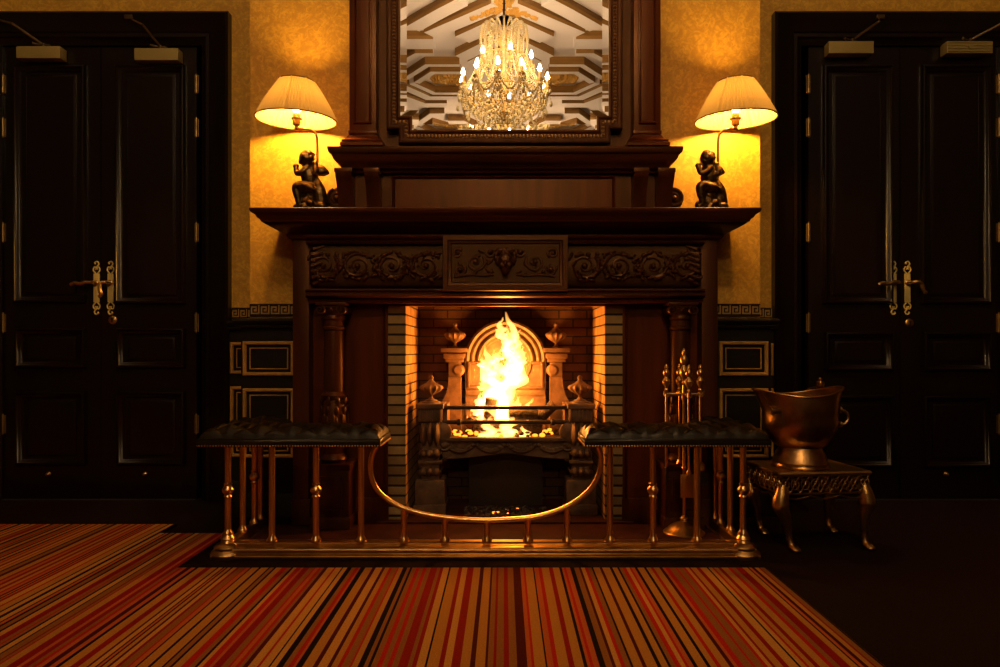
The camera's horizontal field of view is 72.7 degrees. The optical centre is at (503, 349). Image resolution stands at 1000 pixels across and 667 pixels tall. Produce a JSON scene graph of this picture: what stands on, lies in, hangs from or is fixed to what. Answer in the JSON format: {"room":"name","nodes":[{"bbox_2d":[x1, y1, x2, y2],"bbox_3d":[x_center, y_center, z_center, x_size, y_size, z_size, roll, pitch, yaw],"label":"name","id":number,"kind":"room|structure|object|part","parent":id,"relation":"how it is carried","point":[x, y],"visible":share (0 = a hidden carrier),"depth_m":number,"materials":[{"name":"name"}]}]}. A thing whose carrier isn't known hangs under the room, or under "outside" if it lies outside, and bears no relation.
{"room":"historic interior","nodes":[
{"label":"historic interior","id":0,"kind":"room"},
{"bbox_2d":[309,246,442,288],"bbox_3d":[-0.588,-0.383,3.123,0.622,0.197,0.055,0,0,0],"label":"carved panel","id":1,"kind":"object","parent":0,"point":[330,267],"depth_m":3.10,"materials":[{"name":"brown wood"}]},
{"bbox_2d":[0,491,999,666],"bbox_3d":[0.000,0.880,-2.600,10.400,0.100,13.200,0,0,0],"label":"floor","id":2,"kind":"structure","parent":0,"point":[928,593],"depth_m":2.64,"materials":[{"name":"brown wood"}]},
{"bbox_2d":[0,524,884,666],"bbox_3d":[-1.606,0.826,1.304,5.189,0.009,3.807,0,0,0],"label":"striped rug","id":3,"kind":"object","parent":2,"relation":"on","point":[72,595],"visible":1,"depth_m":2.11,"materials":[{"name":"carpet"}]},
{"bbox_2d":[196,415,771,560],"bbox_3d":[-0.079,0.564,2.915,2.271,0.532,0.485,0,0,0],"label":"fireplace fender","id":4,"kind":"object","parent":2,"relation":"on","point":[257,433],"visible":1,"depth_m":2.73,"materials":[{"name":"gold metal"}]},
{"bbox_3d":[-1.114,0.558,2.745,0.048,0.373,0.048,0,0,0],"label":"post","id":5,"kind":"part","parent":4,"relation":"part of","materials":[{"name":"gold metal"}]},
{"bbox_3d":[-1.114,0.572,2.900,0.042,0.400,0.042,0,0,0],"label":"post","id":6,"kind":"part","parent":4,"relation":"part of","materials":[{"name":"gold metal"}]},
{"bbox_3d":[-1.114,0.572,3.035,0.048,0.400,0.048,0,0,0],"label":"post","id":7,"kind":"part","parent":4,"relation":"part of","materials":[{"name":"gold metal"}]},
{"bbox_3d":[-1.114,0.572,3.110,0.042,0.400,0.042,0,0,0],"label":"post","id":8,"kind":"part","parent":4,"relation":"part of","materials":[{"name":"gold metal"}]},
{"bbox_3d":[-0.936,0.572,2.745,0.042,0.400,0.042,0,0,0],"label":"post","id":9,"kind":"part","parent":4,"relation":"part of","materials":[{"name":"gold metal"}]},
{"bbox_3d":[-0.849,0.341,2.915,0.725,0.085,0.480,0,0,0],"label":"seat","id":10,"kind":"part","parent":4,"relation":"part of","materials":[{"name":"black leather"}]},
{"bbox_3d":[-0.849,0.378,2.915,0.731,0.008,0.485,0,0,0],"label":"nail trim","id":11,"kind":"part","parent":4,"relation":"part of","materials":[{"name":"gold metal"}]},
{"bbox_3d":[-0.759,0.572,2.745,0.048,0.400,0.048,0,0,0],"label":"post","id":12,"kind":"part","parent":4,"relation":"part of","materials":[{"name":"gold metal"}]},
{"bbox_3d":[-0.577,0.572,2.745,0.042,0.400,0.042,0,0,0],"label":"post","id":13,"kind":"part","parent":4,"relation":"part of","materials":[{"name":"gold metal"}]},
{"bbox_3d":[-0.404,0.708,2.745,0.042,0.128,0.042,0,0,0],"label":"post","id":14,"kind":"part","parent":4,"relation":"part of","materials":[{"name":"gold metal"}]},
{"bbox_3d":[-0.238,0.727,2.745,0.042,0.091,0.042,0,0,0],"label":"post","id":15,"kind":"part","parent":4,"relation":"part of","materials":[{"name":"gold metal"}]},
{"bbox_3d":[-0.075,0.799,2.912,2.183,0.062,0.437,0,0,0],"label":"rail","id":16,"kind":"part","parent":4,"relation":"part of","materials":[{"name":"gold metal"}]},
{"bbox_3d":[-0.073,0.537,2.745,0.952,0.322,0.021,0,0,0],"label":"curved rail","id":17,"kind":"part","parent":4,"relation":"part of","materials":[{"name":"gold metal"}]},
{"bbox_3d":[-0.069,0.732,2.745,0.042,0.080,0.042,0,0,0],"label":"post","id":18,"kind":"part","parent":4,"relation":"part of","materials":[{"name":"gold metal"}]},
{"bbox_3d":[0.097,0.727,2.745,0.042,0.090,0.042,0,0,0],"label":"post","id":19,"kind":"part","parent":4,"relation":"part of","materials":[{"name":"gold metal"}]},
{"bbox_3d":[0.254,0.705,2.745,0.042,0.133,0.042,0,0,0],"label":"post","id":20,"kind":"part","parent":4,"relation":"part of","materials":[{"name":"gold metal"}]},
{"bbox_3d":[0.428,0.572,2.745,0.042,0.400,0.042,0,0,0],"label":"post","id":21,"kind":"part","parent":4,"relation":"part of","materials":[{"name":"gold metal"}]},
{"bbox_3d":[0.602,0.572,2.745,0.048,0.400,0.048,0,0,0],"label":"post","id":22,"kind":"part","parent":4,"relation":"part of","materials":[{"name":"gold metal"}]},
{"bbox_3d":[0.685,0.378,2.915,0.743,0.008,0.485,0,0,0],"label":"nail trim","id":23,"kind":"part","parent":4,"relation":"part of","materials":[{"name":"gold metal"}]},
{"bbox_3d":[0.685,0.341,2.915,0.736,0.086,0.480,0,0,0],"label":"seat","id":24,"kind":"part","parent":4,"relation":"part of","materials":[{"name":"black leather"}]},
{"bbox_3d":[0.779,0.572,2.745,0.042,0.400,0.042,0,0,0],"label":"post","id":25,"kind":"part","parent":4,"relation":"part of","materials":[{"name":"gold metal"}]},
{"bbox_3d":[0.965,0.572,3.110,0.042,0.400,0.042,0,0,0],"label":"post","id":26,"kind":"part","parent":4,"relation":"part of","materials":[{"name":"gold metal"}]},
{"bbox_3d":[0.965,0.572,3.035,0.048,0.400,0.048,0,0,0],"label":"post","id":27,"kind":"part","parent":4,"relation":"part of","materials":[{"name":"gold metal"}]},
{"bbox_3d":[0.965,0.572,2.900,0.042,0.400,0.042,0,0,0],"label":"post","id":28,"kind":"part","parent":4,"relation":"part of","materials":[{"name":"gold metal"}]},
{"bbox_3d":[0.965,0.558,2.745,0.048,0.373,0.048,0,0,0],"label":"post","id":29,"kind":"part","parent":4,"relation":"part of","materials":[{"name":"gold metal"}]},
{"bbox_2d":[250,524,720,538],"bbox_3d":[-0.080,0.819,2.980,2.020,0.021,0.360,0,0,0],"label":"hearth","id":30,"kind":"object","parent":2,"relation":"on","point":[282,531],"visible":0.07,"depth_m":3.01,"materials":[{"name":"brown wood"}]},
{"bbox_2d":[663,348,704,538],"bbox_3d":[0.794,0.400,3.000,0.182,0.816,0.182,0,0,0],"label":"stand","id":31,"kind":"object","parent":30,"relation":"on","point":[683,528],"visible":0.85,"depth_m":2.99,"materials":[{"name":"gold metal"}]},
{"bbox_2d":[662,364,671,488],"bbox_3d":[0.718,0.338,2.999,0.040,0.552,0.036,0,0,38],"label":"poker","id":32,"kind":"object","parent":31,"relation":"hanging from","point":[666,381],"visible":0.98,"depth_m":3.00,"materials":[{"name":"gold metal"}]},
{"bbox_3d":[0.716,0.122,3.000,0.036,0.120,0.036,0,0,0],"label":"handle","id":33,"kind":"part","parent":32,"relation":"part of","materials":[{"name":"gold metal"}]},
{"bbox_2d":[675,364,681,463],"bbox_3d":[0.794,0.342,3.078,0.036,0.560,0.036,0,0,40],"label":"tongs","id":34,"kind":"object","parent":31,"relation":"hanging from","point":[678,380],"visible":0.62,"depth_m":3.07,"materials":[{"name":"gold metal"}]},
{"bbox_3d":[0.794,0.122,3.078,0.036,0.120,0.036,0,0,0],"label":"handle","id":35,"kind":"part","parent":34,"relation":"part of","materials":[{"name":"gold metal"}]},
{"bbox_2d":[680,364,693,497],"bbox_3d":[0.794,0.348,2.922,0.072,0.572,0.036,0,0,0],"label":"shovel","id":36,"kind":"object","parent":31,"relation":"hanging from","point":[686,480],"visible":0.82,"depth_m":2.92,"materials":[{"name":"gold metal"}]},
{"bbox_3d":[0.794,0.122,2.922,0.036,0.120,0.036,0,0,0],"label":"handle","id":37,"kind":"part","parent":36,"relation":"part of","materials":[{"name":"gold metal"}]},
{"bbox_2d":[696,364,707,485],"bbox_3d":[0.866,0.328,3.000,0.064,0.532,0.064,0,0,0],"label":"brush","id":38,"kind":"object","parent":31,"relation":"hanging from","point":[700,381],"visible":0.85,"depth_m":2.99,"materials":[{"name":"gold metal"}]},
{"bbox_3d":[0.866,0.122,3.000,0.036,0.120,0.036,0,0,0],"label":"handle","id":39,"kind":"part","parent":38,"relation":"part of","materials":[{"name":"gold metal"}]},
{"bbox_2d":[376,304,633,523],"bbox_3d":[0.006,0.160,3.450,1.200,1.339,0.580,0,0,0],"label":"firebox","id":40,"kind":"object","parent":2,"relation":"on","point":[416,338],"depth_m":3.50,"materials":[{"name":"red brick"}]},
{"bbox_3d":[-0.291,0.408,3.460,0.024,0.283,0.200,0,0,0],"label":"plate","id":41,"kind":"part","parent":40,"relation":"part of","materials":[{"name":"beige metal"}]},
{"bbox_3d":[0.007,0.322,3.450,0.893,0.956,0.340,0,0,0],"label":"fire grate","id":42,"kind":"part","parent":40,"relation":"part of","materials":[{"name":"black metal"}]},
{"bbox_2d":[452,428,558,436],"bbox_3d":[0.012,0.420,3.449,0.546,0.043,0.190,0,0,0],"label":"embers","id":43,"kind":"object","parent":40,"relation":"in","point":[456,432],"visible":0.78,"depth_m":3.39,"materials":[{"name":"orange"}]},
{"bbox_2d":[466,415,482,428],"bbox_3d":[-0.143,0.369,3.490,0.058,0.060,0.139,0,0,27],"label":"log","id":44,"kind":"object","parent":43,"relation":"on","point":[469,426],"visible":0.48,"depth_m":3.44,"materials":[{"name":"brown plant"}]},
{"bbox_3d":[0.008,0.040,3.551,0.427,0.392,0.027,0,0,0],"label":"arch moulding","id":45,"kind":"part","parent":40,"relation":"part of","materials":[{"name":"beige metal"}]},
{"bbox_2d":[463,505,549,517],"bbox_3d":[0.007,0.798,3.351,0.424,0.020,0.242,0,0,0],"label":"debris","id":46,"kind":"object","parent":40,"relation":"on","point":[502,511],"visible":0.93,"depth_m":3.35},
{"bbox_2d":[473,424,542,433],"bbox_3d":[0.020,0.389,3.440,0.349,0.074,0.076,0,0,-3],"label":"log","id":47,"kind":"object","parent":40,"relation":"on","point":[481,428],"visible":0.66,"depth_m":3.41,"materials":[{"name":"brown wood"}]},
{"bbox_2d":[482,396,497,419],"bbox_3d":[-0.071,0.305,3.471,0.068,0.134,0.086,0,0,-38],"label":"log","id":48,"kind":"object","parent":47,"relation":"on","point":[489,401],"visible":0.67,"depth_m":3.44,"materials":[{"name":"brown wood"}]},
{"bbox_2d":[508,410,537,419],"bbox_3d":[0.096,0.322,3.420,0.149,0.064,0.063,0,0,-6],"label":"log","id":49,"kind":"object","parent":47,"relation":"on","point":[512,414],"visible":0.8,"depth_m":3.39,"materials":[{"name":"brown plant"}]},
{"bbox_2d":[530,400,555,434],"bbox_3d":[0.189,0.344,3.470,0.172,0.176,0.056,0,0,0],"label":"log","id":50,"kind":"object","parent":40,"relation":"on","point":[543,414],"visible":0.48,"depth_m":3.45,"materials":[{"name":"brown wood"}]},
{"bbox_3d":[0.311,0.408,3.460,0.024,0.283,0.200,0,0,0],"label":"plate","id":51,"kind":"part","parent":40,"relation":"part of","materials":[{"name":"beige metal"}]},
{"bbox_2d":[746,459,875,552],"bbox_3d":[1.316,0.665,2.956,0.448,0.325,0.352,0,0,-6],"label":"stool","id":52,"kind":"object","parent":2,"relation":"on","point":[866,501],"visible":0.94,"depth_m":2.83,"materials":[{"name":"gold metal"}]},
{"bbox_3d":[1.133,0.690,3.071,0.107,0.277,0.087,0,0,-6],"label":"leg","id":53,"kind":"part","parent":52,"relation":"part of","materials":[{"name":"gold metal"}]},
{"bbox_3d":[1.162,0.690,2.804,0.111,0.276,0.069,0,0,8],"label":"leg","id":54,"kind":"part","parent":52,"relation":"part of","materials":[{"name":"gold metal"}]},
{"bbox_2d":[752,377,849,470],"bbox_3d":[1.276,0.311,2.959,0.397,0.381,0.297,0,0,0],"label":"coal scuttle","id":55,"kind":"object","parent":52,"relation":"on","point":[800,423],"visible":1,"depth_m":2.85,"materials":[{"name":"orange metal"}]},
{"bbox_2d":[752,386,844,448],"bbox_3d":[1.273,0.288,2.950,0.391,0.267,0.279,0,0,0],"label":"bowl","id":56,"kind":"object","parent":55,"relation":"attached to","point":[808,418],"depth_m":2.85,"materials":[{"name":"gold metal"}]},
{"bbox_3d":[1.310,0.175,3.071,0.247,0.108,0.090,0,0,20],"label":"handle","id":57,"kind":"part","parent":55,"relation":"part of","materials":[{"name":"orange metal"}]},
{"bbox_3d":[1.452,0.286,2.900,0.044,0.090,0.028,0,0,0],"label":"handle","id":58,"kind":"part","parent":55,"relation":"part of","materials":[{"name":"gold metal"}]},
{"bbox_3d":[1.491,0.690,3.107,0.070,0.277,0.087,0,0,-6],"label":"leg","id":59,"kind":"part","parent":52,"relation":"part of","materials":[{"name":"gold metal"}]},
{"bbox_3d":[1.518,0.690,2.840,0.070,0.276,0.079,0,0,-6],"label":"leg","id":60,"kind":"part","parent":52,"relation":"part of","materials":[{"name":"gold metal"}]},
{"bbox_2d":[0,0,999,307],"bbox_3d":[0.000,-1.620,3.850,10.000,4.900,0.200,0,0,0],"label":"wall","id":61,"kind":"structure","parent":0,"point":[239,10],"depth_m":3.75,"materials":[{"name":"yellow paint"}]},
{"bbox_2d":[0,19,100,498],"bbox_3d":[-2.522,-0.499,3.720,0.581,2.646,0.179,0,0,0],"label":"door","id":62,"kind":"structure","parent":61,"relation":"in","point":[51,121],"depth_m":3.76,"materials":[{"name":"black wood"}]},
{"bbox_3d":[-2.651,-1.737,3.682,0.319,0.169,0.106,0,0,-6],"label":"closer arm","id":63,"kind":"part","parent":62,"relation":"part of","materials":[{"name":"brown"}]},
{"bbox_3d":[-2.508,-0.916,3.752,0.399,1.312,0.026,0,0,0],"label":"panel","id":64,"kind":"part","parent":62,"relation":"part of","materials":[{"name":"black wood"}]},
{"bbox_3d":[-2.503,0.432,3.752,0.389,0.410,0.026,0,0,0],"label":"panel","id":65,"kind":"part","parent":62,"relation":"part of","materials":[{"name":"black wood"}]},
{"bbox_3d":[-2.503,-0.011,3.752,0.389,0.222,0.026,0,0,0],"label":"panel","id":66,"kind":"part","parent":62,"relation":"part of","materials":[{"name":"black wood"}]},
{"bbox_3d":[-2.304,-0.366,3.729,0.133,0.040,0.060,0,0,0],"label":"lever handle","id":67,"kind":"part","parent":62,"relation":"part of","materials":[{"name":"gold metal"}]},
{"bbox_3d":[-2.253,-0.343,3.761,0.045,0.300,0.008,0,0,0],"label":"handle plate","id":68,"kind":"part","parent":62,"relation":"part of","materials":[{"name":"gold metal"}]},
{"bbox_2d":[0,11,231,502],"bbox_3d":[-2.218,-0.507,3.750,1.432,2.675,0.120,0,0,0],"label":"door frame","id":69,"kind":"structure","parent":61,"relation":"attached to","point":[210,32],"depth_m":3.71,"materials":[{"name":"black wood"}]},
{"bbox_2d":[97,14,199,498],"bbox_3d":[-1.959,-0.499,3.720,0.542,2.646,0.180,0,0,0],"label":"door","id":70,"kind":"structure","parent":61,"relation":"in","point":[148,288],"depth_m":3.76,"materials":[{"name":"black wood"}]},
{"bbox_3d":[-2.182,-0.335,3.725,0.041,0.104,0.080,0,0,20],"label":"lever handle","id":71,"kind":"part","parent":70,"relation":"part of","materials":[{"name":"gold metal"}]},
{"bbox_3d":[-2.176,-0.343,3.761,0.045,0.300,0.008,0,0,0],"label":"handle plate","id":72,"kind":"part","parent":70,"relation":"part of","materials":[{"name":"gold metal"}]},
{"bbox_3d":[-1.953,-1.732,3.682,0.213,0.180,0.108,0,0,-9],"label":"closer arm","id":73,"kind":"part","parent":70,"relation":"part of","materials":[{"name":"brown"}]},
{"bbox_3d":[-1.954,-0.914,3.752,0.388,1.318,0.026,0,0,0],"label":"panel","id":74,"kind":"part","parent":70,"relation":"part of","materials":[{"name":"black wood"}]},
{"bbox_3d":[-1.950,0.432,3.752,0.378,0.410,0.026,0,0,0],"label":"panel","id":75,"kind":"part","parent":70,"relation":"part of","materials":[{"name":"black wood"}]},
{"bbox_3d":[-1.950,-0.011,3.752,0.378,0.222,0.026,0,0,0],"label":"panel","id":76,"kind":"part","parent":70,"relation":"part of","materials":[{"name":"black wood"}]},
{"bbox_2d":[227,308,249,502],"bbox_3d":[-1.379,0.299,3.718,0.246,1.063,0.064,0,0,0],"label":"wainscot","id":77,"kind":"structure","parent":61,"relation":"attached to","point":[234,333],"depth_m":3.72,"materials":[{"name":"black paint"}]},
{"bbox_3d":[-1.423,-0.135,3.703,0.157,0.050,0.034,0,0,0],"label":"chair rail","id":78,"kind":"part","parent":77,"relation":"part of","materials":[{"name":"black paint"}]},
{"bbox_3d":[-1.423,0.770,3.710,0.157,0.120,0.020,0,0,0],"label":"skirting","id":79,"kind":"part","parent":77,"relation":"part of","materials":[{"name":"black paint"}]},
{"bbox_3d":[-1.376,0.391,3.712,0.240,0.386,0.017,0,0,0],"label":"panel moulding","id":80,"kind":"part","parent":77,"relation":"part of","materials":[{"name":"paint"}]},
{"bbox_3d":[-1.376,0.044,3.712,0.240,0.173,0.017,0,0,0],"label":"panel moulding","id":81,"kind":"part","parent":77,"relation":"part of","materials":[{"name":"paint"}]},
{"bbox_2d":[760,308,774,492],"bbox_3d":[1.375,0.299,3.718,0.199,1.063,0.064,0,0,0],"label":"wainscot","id":82,"kind":"structure","parent":61,"relation":"attached to","point":[765,312],"depth_m":3.72,"materials":[{"name":"black paint"}]},
{"bbox_3d":[1.374,0.397,3.712,0.196,0.376,0.017,0,0,0],"label":"panel moulding","id":83,"kind":"part","parent":82,"relation":"part of","materials":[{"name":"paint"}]},
{"bbox_3d":[1.374,0.052,3.712,0.196,0.178,0.017,0,0,0],"label":"panel moulding","id":84,"kind":"part","parent":82,"relation":"part of","materials":[{"name":"paint"}]},
{"bbox_2d":[805,14,900,498],"bbox_3d":[1.931,-0.499,3.720,0.519,2.646,0.179,0,0,0],"label":"door","id":85,"kind":"structure","parent":61,"relation":"in","point":[852,86],"depth_m":3.76,"materials":[{"name":"black wood"}]},
{"bbox_3d":[1.954,-0.914,3.752,0.388,1.318,0.026,0,0,0],"label":"panel","id":86,"kind":"part","parent":85,"relation":"part of","materials":[{"name":"black wood"}]},
{"bbox_3d":[1.960,0.449,3.752,0.378,0.399,0.026,0,0,0],"label":"panel","id":87,"kind":"part","parent":85,"relation":"part of","materials":[{"name":"black wood"}]},
{"bbox_3d":[1.960,0.008,3.752,0.378,0.216,0.026,0,0,0],"label":"panel","id":88,"kind":"part","parent":85,"relation":"part of","materials":[{"name":"black wood"}]},
{"bbox_3d":[1.968,-1.751,3.714,0.197,0.142,0.105,0,0,29],"label":"closer arm","id":89,"kind":"part","parent":85,"relation":"part of","materials":[{"name":"brown"}]},
{"bbox_3d":[2.103,-0.366,3.729,0.133,0.040,0.060,0,0,0],"label":"lever handle","id":90,"kind":"part","parent":85,"relation":"part of","materials":[{"name":"gold metal"}]},
{"bbox_3d":[2.154,-0.343,3.761,0.045,0.300,0.008,0,0,0],"label":"handle plate","id":91,"kind":"part","parent":85,"relation":"part of","materials":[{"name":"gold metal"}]},
{"bbox_2d":[771,11,999,501],"bbox_3d":[2.187,-0.507,3.750,1.426,2.675,0.120,0,0,0],"label":"door frame","id":92,"kind":"structure","parent":61,"relation":"attached to","point":[792,32],"depth_m":3.71,"materials":[{"name":"black wood"}]},
{"bbox_2d":[900,23,999,498],"bbox_3d":[2.487,-0.499,3.721,0.585,2.646,0.179,0,0,0],"label":"door","id":93,"kind":"structure","parent":61,"relation":"in","point":[950,121],"depth_m":3.76,"materials":[{"name":"black wood"}]},
{"bbox_3d":[2.231,-0.343,3.761,0.045,0.300,0.008,0,0,0],"label":"handle plate","id":94,"kind":"part","parent":93,"relation":"part of","materials":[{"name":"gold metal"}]},
{"bbox_3d":[2.262,-0.345,3.726,0.093,0.083,0.065,0,0,0],"label":"lever handle","id":95,"kind":"part","parent":93,"relation":"part of","materials":[{"name":"gold metal"}]},
{"bbox_3d":[2.497,-0.914,3.752,0.388,1.318,0.026,0,0,0],"label":"panel","id":96,"kind":"part","parent":93,"relation":"part of","materials":[{"name":"black wood"}]},
{"bbox_3d":[2.502,0.449,3.752,0.378,0.399,0.026,0,0,0],"label":"panel","id":97,"kind":"part","parent":93,"relation":"part of","materials":[{"name":"black wood"}]},
{"bbox_3d":[2.502,0.008,3.752,0.378,0.216,0.026,0,0,0],"label":"panel","id":98,"kind":"part","parent":93,"relation":"part of","materials":[{"name":"black wood"}]},
{"bbox_3d":[2.639,-1.751,3.691,0.277,0.142,0.102,0,0,9],"label":"closer arm","id":99,"kind":"part","parent":93,"relation":"part of","materials":[{"name":"brown"}]},
{"bbox_2d":[250,0,759,317],"bbox_3d":[0.005,-1.620,3.590,2.572,4.900,0.320,0,0,0],"label":"wall","id":100,"kind":"structure","parent":0,"point":[704,42],"depth_m":3.43,"materials":[{"name":"yellow paint"}]},
{"bbox_2d":[231,304,292,516],"bbox_3d":[-1.164,0.299,3.543,0.370,1.063,0.354,0,0,0],"label":"wainscot","id":101,"kind":"structure","parent":100,"relation":"attached to","point":[266,343],"depth_m":3.40,"materials":[{"name":"black paint"}]},
{"bbox_3d":[-1.165,-0.135,3.543,0.368,0.050,0.354,0,0,0],"label":"chair rail","id":102,"kind":"part","parent":101,"relation":"part of","materials":[{"name":"black paint"}]},
{"bbox_3d":[-1.158,0.770,3.550,0.354,0.120,0.340,0,0,0],"label":"skirting","id":103,"kind":"part","parent":101,"relation":"part of","materials":[{"name":"black paint"}]},
{"bbox_3d":[-1.175,0.365,3.392,0.258,0.348,0.017,0,0,0],"label":"panel moulding","id":104,"kind":"part","parent":101,"relation":"part of","materials":[{"name":"paint"}]},
{"bbox_3d":[-1.175,0.043,3.392,0.258,0.173,0.017,0,0,0],"label":"panel moulding","id":105,"kind":"part","parent":101,"relation":"part of","materials":[{"name":"paint"}]},
{"bbox_2d":[249,207,761,528],"bbox_3d":[0.006,0.100,3.216,2.264,1.461,0.427,0,0,0],"label":"fireplace surround","id":106,"kind":"object","parent":100,"relation":"attached to","point":[660,264],"visible":0.92,"depth_m":3.11,"materials":[{"name":"brown wood"}]},
{"bbox_2d":[254,75,336,206],"bbox_3d":[-0.985,-0.956,3.226,0.386,0.649,0.385,0,0,0],"label":"table lamp","id":107,"kind":"object","parent":106,"relation":"on","point":[294,102],"visible":0.83,"depth_m":3.18,"materials":[{"name":"beige fabric"}]},
{"bbox_3d":[-0.985,-1.178,3.226,0.386,0.198,0.385,0,0,0],"label":"lamp shade","id":108,"kind":"part","parent":107,"relation":"part of","materials":[{"name":"fabric"}]},
{"bbox_3d":[-0.938,-0.928,3.225,0.115,0.274,0.024,0,0,-6],"label":"stem","id":109,"kind":"part","parent":107,"relation":"part of","materials":[{"name":"gold metal"}]},
{"bbox_3d":[-0.726,0.300,3.320,0.357,1.060,0.220,0,0,0],"label":"panel","id":110,"kind":"part","parent":106,"relation":"part of","materials":[{"name":"red wood"}]},
{"bbox_3d":[-0.560,0.305,3.213,0.033,1.050,0.024,0,0,0],"label":"opening moulding","id":111,"kind":"part","parent":106,"relation":"part of","materials":[{"name":"red wood"}]},
{"bbox_2d":[327,0,683,206],"bbox_3d":[0.006,-1.330,3.250,1.734,1.399,0.360,0,0,0],"label":"overmantel","id":112,"kind":"object","parent":106,"relation":"on","point":[634,170],"visible":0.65,"depth_m":3.20,"materials":[{"name":"brown wood"}]},
{"bbox_3d":[-0.002,-0.747,3.252,1.069,0.175,0.016,0,0,0],"label":"panel","id":113,"kind":"part","parent":112,"relation":"part of","materials":[{"name":"red wood"}]},
{"bbox_2d":[387,0,621,144],"bbox_3d":[0.002,-1.452,3.211,1.113,0.957,0.028,0,0,0],"label":"mirror","id":114,"kind":"object","parent":112,"relation":"attached to","point":[460,72],"visible":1,"depth_m":3.21,"materials":[{"name":"clear glass"}]},
{"bbox_2d":[327,146,682,173],"bbox_3d":[0.006,-0.894,3.290,1.650,0.105,0.280,0,0,0],"label":"shelf","id":115,"kind":"object","parent":112,"relation":"attached to","point":[351,159],"depth_m":3.17,"materials":[{"name":"brown wood"}]},
{"bbox_2d":[249,207,761,240],"bbox_3d":[0.006,-0.572,3.216,2.264,0.118,0.427,0,0,0],"label":"shelf","id":116,"kind":"object","parent":106,"relation":"attached to","point":[298,223],"depth_m":3.05,"materials":[{"name":"brown wood"}]},
{"bbox_3d":[0.006,-0.386,3.125,1.830,0.292,0.050,0,0,0],"label":"frieze moulding","id":117,"kind":"part","parent":106,"relation":"part of","materials":[{"name":"brown wood"}]},
{"bbox_3d":[0.006,-0.393,3.074,0.566,0.253,0.016,0,0,0],"label":"tablet frame","id":118,"kind":"part","parent":106,"relation":"part of","materials":[{"name":"brown wood"}]},
{"bbox_3d":[0.573,0.305,3.213,0.033,1.050,0.024,0,0,0],"label":"opening moulding","id":119,"kind":"part","parent":106,"relation":"part of","materials":[{"name":"red wood"}]},
{"bbox_3d":[0.738,0.300,3.320,0.357,1.060,0.220,0,0,0],"label":"panel","id":120,"kind":"part","parent":106,"relation":"part of","materials":[{"name":"red wood"}]},
{"bbox_2d":[694,75,778,206],"bbox_3d":[1.095,-0.956,3.226,0.394,0.649,0.385,0,0,0],"label":"table lamp","id":121,"kind":"object","parent":106,"relation":"on","point":[735,102],"visible":0.79,"depth_m":3.18,"materials":[{"name":"beige fabric"}]},
{"bbox_3d":[1.060,-0.928,3.225,0.098,0.274,0.024,0,0,8],"label":"stem","id":122,"kind":"part","parent":121,"relation":"part of","materials":[{"name":"gold metal"}]},
{"bbox_3d":[1.099,-1.178,3.226,0.386,0.198,0.385,0,0,0],"label":"lamp shade","id":123,"kind":"part","parent":121,"relation":"part of","materials":[{"name":"fabric"}]},
{"bbox_2d":[718,304,780,516],"bbox_3d":[1.180,0.299,3.543,0.378,1.063,0.354,0,0,0],"label":"wainscot","id":124,"kind":"structure","parent":100,"relation":"attached to","point":[744,344],"depth_m":3.40,"materials":[{"name":"black paint"}]},
{"bbox_3d":[1.196,0.365,3.392,0.246,0.348,0.017,0,0,0],"label":"panel moulding","id":125,"kind":"part","parent":124,"relation":"part of","materials":[{"name":"paint"}]},
{"bbox_3d":[1.196,0.043,3.392,0.246,0.173,0.017,0,0,0],"label":"panel moulding","id":126,"kind":"part","parent":124,"relation":"part of","materials":[{"name":"paint"}]},
{"bbox_3d":[1.181,-0.135,3.543,0.376,0.050,0.354,0,0,0],"label":"chair rail","id":127,"kind":"part","parent":124,"relation":"part of","materials":[{"name":"black paint"}]},
{"bbox_3d":[1.174,0.770,3.550,0.362,0.120,0.340,0,0,0],"label":"skirting","id":128,"kind":"part","parent":124,"relation":"part of","materials":[{"name":"black paint"}]},
{"bbox_2d":[568,246,700,288],"bbox_3d":[0.600,-0.383,3.123,0.622,0.197,0.055,0,0,0],"label":"carved panel","id":129,"kind":"object","parent":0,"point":[589,267],"depth_m":3.10,"materials":[{"name":"brown wood"}]}
]}

